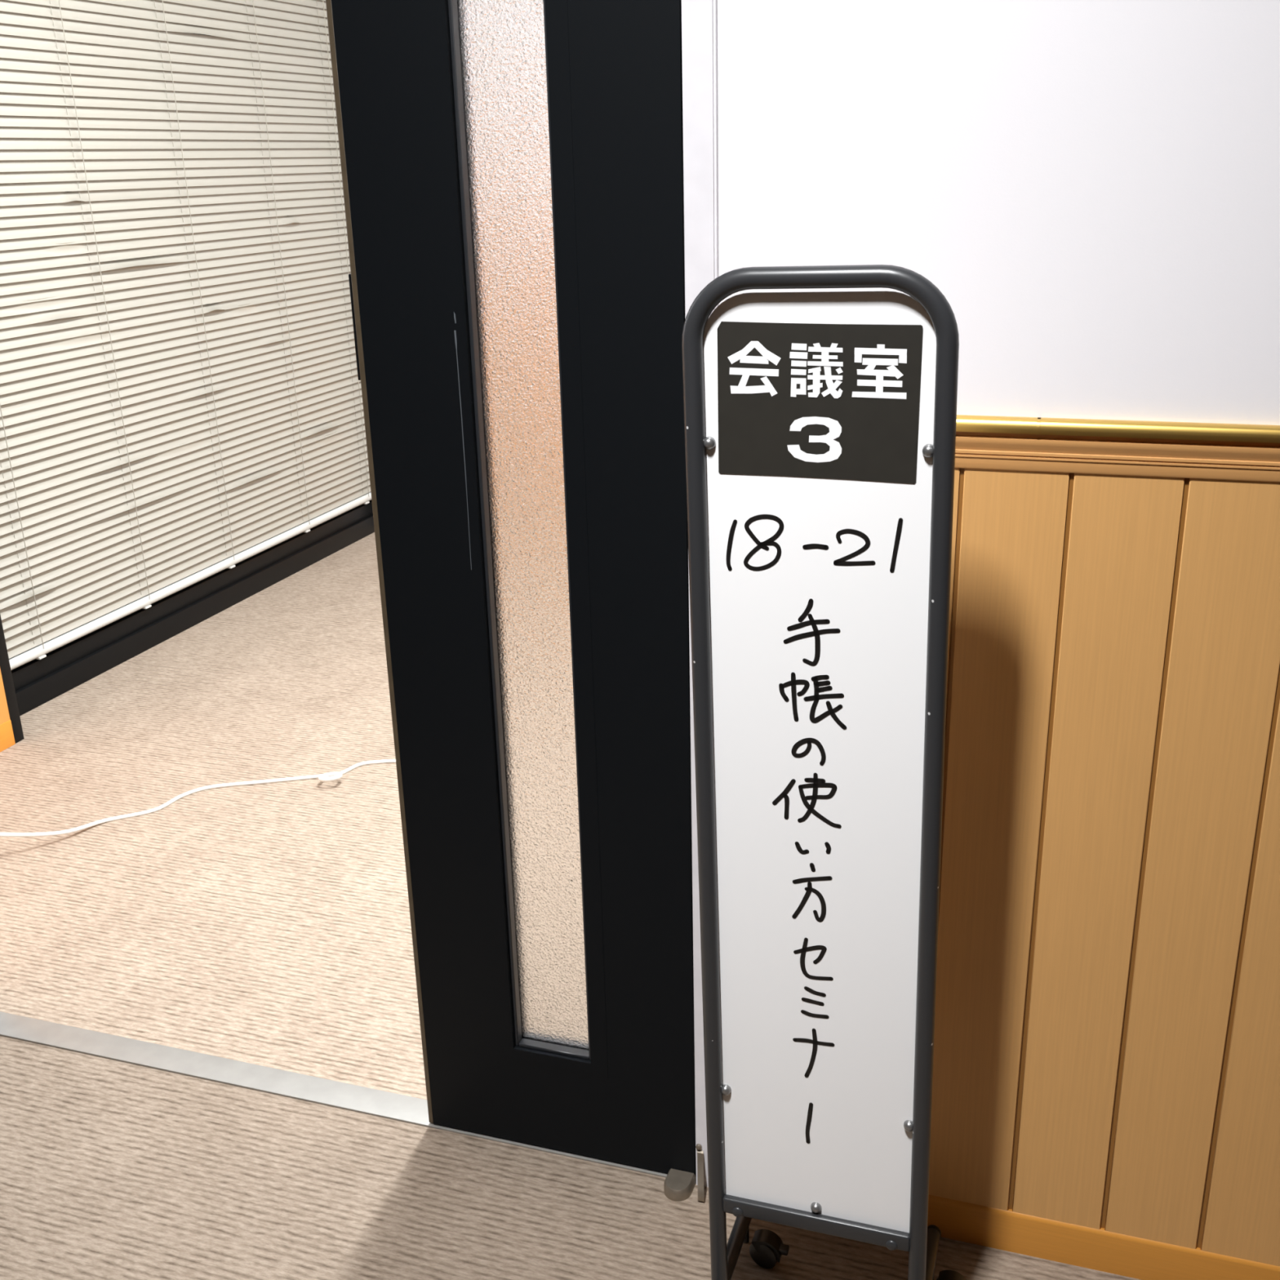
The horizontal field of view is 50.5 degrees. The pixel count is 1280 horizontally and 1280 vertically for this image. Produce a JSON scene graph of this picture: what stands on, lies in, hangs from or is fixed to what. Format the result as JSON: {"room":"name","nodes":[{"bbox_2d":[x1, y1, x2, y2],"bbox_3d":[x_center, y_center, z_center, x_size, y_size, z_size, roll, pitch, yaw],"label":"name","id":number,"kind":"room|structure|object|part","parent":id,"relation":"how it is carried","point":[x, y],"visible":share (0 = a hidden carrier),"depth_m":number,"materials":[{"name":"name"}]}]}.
{"room":"office corridor","nodes":[
{"label":"office corridor","id":0,"kind":"room"},
{"bbox_2d":[0,669,9,724],"bbox_3d":[-2.822,-1.164,3.183,1.916,3.200,8.600,5,21,18],"label":"wall","id":1,"kind":"structure","parent":0,"point":[4,713],"depth_m":3.74,"materials":[{"name":"orange wood"}]},
{"bbox_2d":[0,720,15,751],"bbox_3d":[-1.904,0.416,3.341,0.006,0.074,0.984,5,21,18],"label":"baseboard","id":2,"kind":"structure","parent":1,"relation":"attached to","point":[6,735],"depth_m":3.75,"materials":[{"name":"orange wood"}]},
{"bbox_2d":[0,23,374,743],"bbox_3d":[-1.505,-1.294,4.501,0.234,2.500,2.446,5,21,18],"label":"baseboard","id":3,"kind":"structure","parent":1,"relation":"in","point":[28,686],"depth_m":4.59,"materials":[{"name":"black"}]},
{"bbox_3d":[-1.883,-0.902,3.426,0.234,2.500,0.036,5,21,18],"label":"post","id":4,"kind":"part","parent":3,"relation":"part of","materials":[{"name":"black"}]},
{"bbox_2d":[0,0,371,670],"bbox_3d":[-1.527,-1.371,4.482,0.044,2.380,2.285,5,21,18],"label":"blind","id":5,"kind":"object","parent":3,"relation":"attached to","point":[153,434],"visible":0.85,"depth_m":4.43,"materials":[{"name":"beige plastic"}]},
{"bbox_3d":[-1.824,-1.069,3.637,0.002,2.330,0.001,5,21,18],"label":"lift cord","id":6,"kind":"part","parent":5,"relation":"part of","materials":[{"name":"white fabric"}]},
{"bbox_3d":[-1.800,-1.072,3.643,0.004,2.330,0.004,5,21,18],"label":"ladder cord","id":7,"kind":"part","parent":5,"relation":"part of","materials":[{"name":"white fabric"}]},
{"bbox_3d":[-1.669,-1.230,4.079,0.002,2.330,0.001,5,21,18],"label":"lift cord","id":8,"kind":"part","parent":5,"relation":"part of","materials":[{"name":"white fabric"}]},
{"bbox_3d":[-1.645,-1.232,4.084,0.003,2.330,0.005,17,27,42],"label":"ladder cord","id":9,"kind":"part","parent":5,"relation":"part of","materials":[{"name":"white fabric"}]},
{"bbox_3d":[-1.500,-0.269,4.873,0.028,0.033,2.285,5,21,18],"label":"rail","id":10,"kind":"part","parent":5,"relation":"part of","materials":[{"name":"white"}]},
{"bbox_3d":[-1.518,-1.386,4.507,0.002,2.330,0.001,5,21,18],"label":"lift cord","id":11,"kind":"part","parent":5,"relation":"part of","materials":[{"name":"white fabric"}]},
{"bbox_3d":[-1.494,-1.388,4.513,0.003,2.330,0.005,17,27,42],"label":"ladder cord","id":12,"kind":"part","parent":5,"relation":"part of","materials":[{"name":"white fabric"}]},
{"bbox_3d":[-1.357,-1.552,4.965,0.002,2.330,0.001,5,21,18],"label":"lift cord","id":13,"kind":"part","parent":5,"relation":"part of","materials":[{"name":"white fabric"}]},
{"bbox_3d":[-1.333,-1.555,4.970,0.003,2.330,0.005,17,27,42],"label":"ladder cord","id":14,"kind":"part","parent":5,"relation":"part of","materials":[{"name":"white fabric"}]},
{"bbox_3d":[-1.207,-1.707,5.391,0.002,2.330,0.001,5,21,18],"label":"lift cord","id":15,"kind":"part","parent":5,"relation":"part of","materials":[{"name":"white fabric"}]},
{"bbox_3d":[-1.183,-1.709,5.396,0.003,2.330,0.005,17,27,42],"label":"ladder cord","id":16,"kind":"part","parent":5,"relation":"part of","materials":[{"name":"white fabric"}]},
{"bbox_3d":[-1.543,-0.222,4.925,0.084,0.056,2.400,5,21,18],"label":"frame","id":17,"kind":"part","parent":3,"relation":"part of","materials":[{"name":"black"}]},
{"bbox_3d":[-1.534,-0.161,4.944,0.099,0.072,2.400,5,21,18],"label":"sill frame","id":18,"kind":"part","parent":3,"relation":"part of","materials":[{"name":"black"}]},
{"bbox_2d":[0,532,1140,1279],"bbox_3d":[0.295,0.662,2.750,8.400,0.100,8.800,5,21,18],"label":"floor","id":19,"kind":"structure","parent":0,"point":[268,924],"depth_m":2.58,"materials":[{"name":"carpet"}]},
{"bbox_2d":[0,759,395,836],"bbox_3d":[-0.683,0.350,3.395,2.533,0.106,0.436,-3,20,-4],"label":"extension cord","id":20,"kind":"object","parent":19,"relation":"on","point":[331,776],"visible":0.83,"depth_m":3.46,"materials":[{"name":"white plastic"}]},
{"bbox_2d":[0,1011,696,1182],"bbox_3d":[-0.596,0.772,2.349,1.458,0.004,0.058,5,21,18],"label":"threshold strip","id":21,"kind":"object","parent":19,"relation":"on","point":[398,1107],"visible":0.56,"depth_m":2.38,"materials":[{"name":"metal"}]},
{"bbox_2d":[681,264,966,1279],"bbox_3d":[0.231,0.288,1.568,0.361,1.397,0.381,5,21,18],"label":"sign stand","id":22,"kind":"object","parent":19,"relation":"on","point":[820,427],"visible":1,"depth_m":1.51,"materials":[{"name":"grey paint"}]},
{"bbox_3d":[0.152,0.852,1.945,0.010,0.026,0.010,5,21,18],"label":"stem","id":23,"kind":"part","parent":22,"relation":"part of","materials":[{"name":"black plastic"}]},
{"bbox_2d":[751,1229,782,1262],"bbox_3d":[0.182,0.865,1.939,0.042,0.032,0.024,5,21,18],"label":"caster wheel","id":24,"kind":"object","parent":22,"relation":"attached to","point":[766,1246],"depth_m":1.93,"materials":[{"name":"black plastic"}]},
{"bbox_3d":[0.204,0.869,1.933,0.016,0.008,0.014,5,21,18],"label":"brake lever","id":25,"kind":"part","parent":22,"relation":"part of","materials":[{"name":"black plastic"}]},
{"bbox_2d":[937,1270,966,1279],"bbox_3d":[0.430,0.887,1.860,0.042,0.032,0.024,5,21,18],"label":"caster wheel","id":26,"kind":"object","parent":22,"relation":"attached to","point":[944,1274],"depth_m":1.86,"materials":[{"name":"black plastic"}]},
{"bbox_2d":[717,0,1279,1266],"bbox_3d":[0.054,-0.685,1.628,8.200,3.200,0.120,5,21,18],"label":"wall","id":27,"kind":"structure","parent":0,"point":[1090,189],"depth_m":1.60,"materials":[{"name":"white paint"}]},
{"bbox_2d":[325,0,704,1201],"bbox_3d":[-0.147,-0.156,1.825,0.490,2.080,0.097,5,21,18],"label":"door","id":28,"kind":"structure","parent":27,"relation":"in","point":[512,171],"depth_m":1.84,"materials":[{"name":"black laminate"}]},
{"bbox_3d":[-0.378,-0.422,1.827,0.006,0.140,0.026,5,21,18],"label":"flush bolt plate","id":29,"kind":"part","parent":28,"relation":"part of","materials":[{"name":"black"}]},
{"bbox_3d":[-0.150,-0.191,1.841,0.128,1.763,0.005,5,21,18],"label":"glass pane","id":30,"kind":"part","parent":28,"relation":"part of","materials":[{"name":"white"}]},
{"bbox_3d":[0.093,0.820,2.069,0.010,0.068,0.041,-1,20,2],"label":"hinge arm","id":31,"kind":"part","parent":28,"relation":"part of","materials":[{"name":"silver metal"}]},
{"bbox_2d":[681,0,718,1187],"bbox_3d":[-0.609,-0.236,2.025,1.535,2.120,0.129,5,21,18],"label":"trim","id":32,"kind":"structure","parent":27,"relation":"attached to","point":[699,17],"depth_m":1.61,"materials":[{"name":"white paint"}]},
{"bbox_2d":[927,1194,1279,1279],"bbox_3d":[2.044,0.983,1.468,4.046,0.068,0.008,5,21,18],"label":"baseboard","id":33,"kind":"structure","parent":27,"relation":"attached to","point":[1100,1250],"depth_m":1.92,"materials":[{"name":"orange wood"}]},
{"bbox_2d":[955,431,1279,482],"bbox_3d":[2.017,-0.082,1.088,4.046,0.044,0.016,5,21,18],"label":"trim","id":34,"kind":"structure","parent":27,"relation":"attached to","point":[1131,456],"depth_m":1.55,"materials":[{"name":"brown wood"}]},
{"bbox_2d":[955,414,1279,443],"bbox_3d":[2.015,-0.111,1.075,4.046,0.016,0.019,5,21,18],"label":"trim","id":35,"kind":"structure","parent":27,"relation":"attached to","point":[965,423],"depth_m":1.54,"materials":[{"name":"gold metal"}]}
]}

